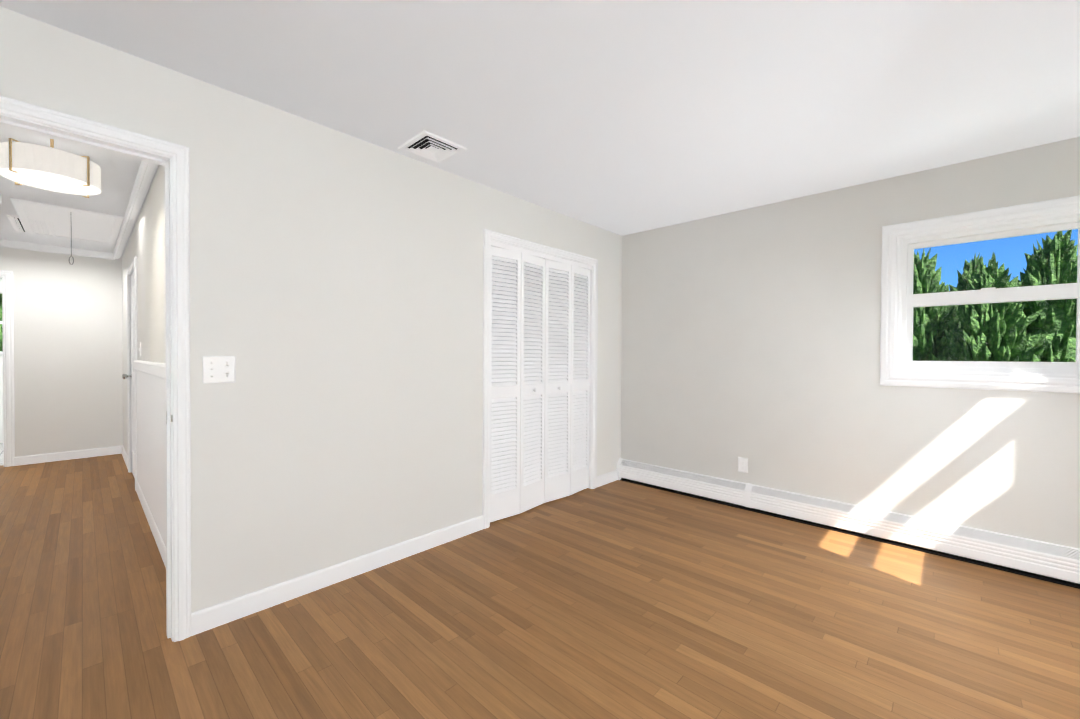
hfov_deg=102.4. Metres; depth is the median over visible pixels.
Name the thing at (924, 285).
tree
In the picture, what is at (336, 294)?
wall
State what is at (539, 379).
bifold closet door
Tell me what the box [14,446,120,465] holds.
baseboard
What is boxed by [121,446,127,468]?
baseboard
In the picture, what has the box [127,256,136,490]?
door frame
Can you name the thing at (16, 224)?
ceiling vent
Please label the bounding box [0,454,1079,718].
floor
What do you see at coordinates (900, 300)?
window
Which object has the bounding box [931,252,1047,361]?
tree
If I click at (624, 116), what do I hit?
ceiling
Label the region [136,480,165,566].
baseboard
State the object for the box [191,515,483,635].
baseboard
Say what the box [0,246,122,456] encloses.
wall
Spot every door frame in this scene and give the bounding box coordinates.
[0,96,190,641]
[0,270,14,466]
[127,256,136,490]
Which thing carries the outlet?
attached to the wall at (752, 335)
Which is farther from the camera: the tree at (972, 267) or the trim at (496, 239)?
the tree at (972, 267)
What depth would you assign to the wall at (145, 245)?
3.21 m
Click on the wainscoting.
(151, 445)
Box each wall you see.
[0,6,621,612]
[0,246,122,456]
[0,279,3,442]
[122,165,164,471]
[621,136,1079,548]
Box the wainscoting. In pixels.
[133,360,165,546]
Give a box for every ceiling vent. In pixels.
[6,215,55,236]
[398,130,466,163]
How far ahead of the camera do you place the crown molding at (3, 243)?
4.88 m
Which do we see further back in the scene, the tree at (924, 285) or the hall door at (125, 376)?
the tree at (924, 285)
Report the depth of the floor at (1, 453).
5.28 m
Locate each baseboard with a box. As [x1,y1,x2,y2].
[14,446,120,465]
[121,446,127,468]
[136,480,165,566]
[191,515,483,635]
[596,470,617,487]
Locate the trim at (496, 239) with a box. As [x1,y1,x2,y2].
[483,229,597,528]
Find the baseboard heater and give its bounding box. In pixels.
[617,458,1079,588]
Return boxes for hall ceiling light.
[0,138,100,197]
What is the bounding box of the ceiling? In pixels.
[0,0,1079,252]
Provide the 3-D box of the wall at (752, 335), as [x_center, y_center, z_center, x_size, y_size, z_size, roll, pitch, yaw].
[2.020,-0.011,3.309,3.440,2.440,0.120,1,1,44]
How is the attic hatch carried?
in the ceiling
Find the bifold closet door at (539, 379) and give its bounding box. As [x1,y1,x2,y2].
[490,246,589,521]
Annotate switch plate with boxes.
[203,356,234,382]
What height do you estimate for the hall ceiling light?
0.300 m
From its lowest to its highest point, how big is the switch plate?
0.118 m
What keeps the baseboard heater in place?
on the floor at (620, 600)
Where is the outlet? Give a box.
[738,457,747,472]
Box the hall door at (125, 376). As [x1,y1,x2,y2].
[122,271,134,477]
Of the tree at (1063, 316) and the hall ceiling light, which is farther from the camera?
the tree at (1063, 316)
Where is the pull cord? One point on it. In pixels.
(71, 247)
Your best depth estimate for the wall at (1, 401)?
5.94 m
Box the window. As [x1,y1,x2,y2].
[880,196,1079,392]
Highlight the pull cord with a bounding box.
[69,226,73,264]
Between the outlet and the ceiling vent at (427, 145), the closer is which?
the ceiling vent at (427, 145)
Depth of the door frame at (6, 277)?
4.69 m
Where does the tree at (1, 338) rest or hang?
on the ground
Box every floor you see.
[0,442,3,465]
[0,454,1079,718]
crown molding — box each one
[0,239,111,258]
[112,161,158,259]
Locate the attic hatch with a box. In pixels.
[10,198,123,244]
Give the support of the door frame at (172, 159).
attached to the wall at (336, 294)
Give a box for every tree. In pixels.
[0,294,2,351]
[913,248,960,360]
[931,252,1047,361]
[949,253,985,317]
[1013,230,1077,361]
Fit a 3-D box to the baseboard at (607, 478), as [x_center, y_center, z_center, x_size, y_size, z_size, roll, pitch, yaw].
[0.669,1.144,4.221,0.013,0.095,0.429,1,1,44]
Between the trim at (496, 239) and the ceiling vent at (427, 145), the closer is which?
the ceiling vent at (427, 145)
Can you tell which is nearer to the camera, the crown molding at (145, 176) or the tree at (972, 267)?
the crown molding at (145, 176)

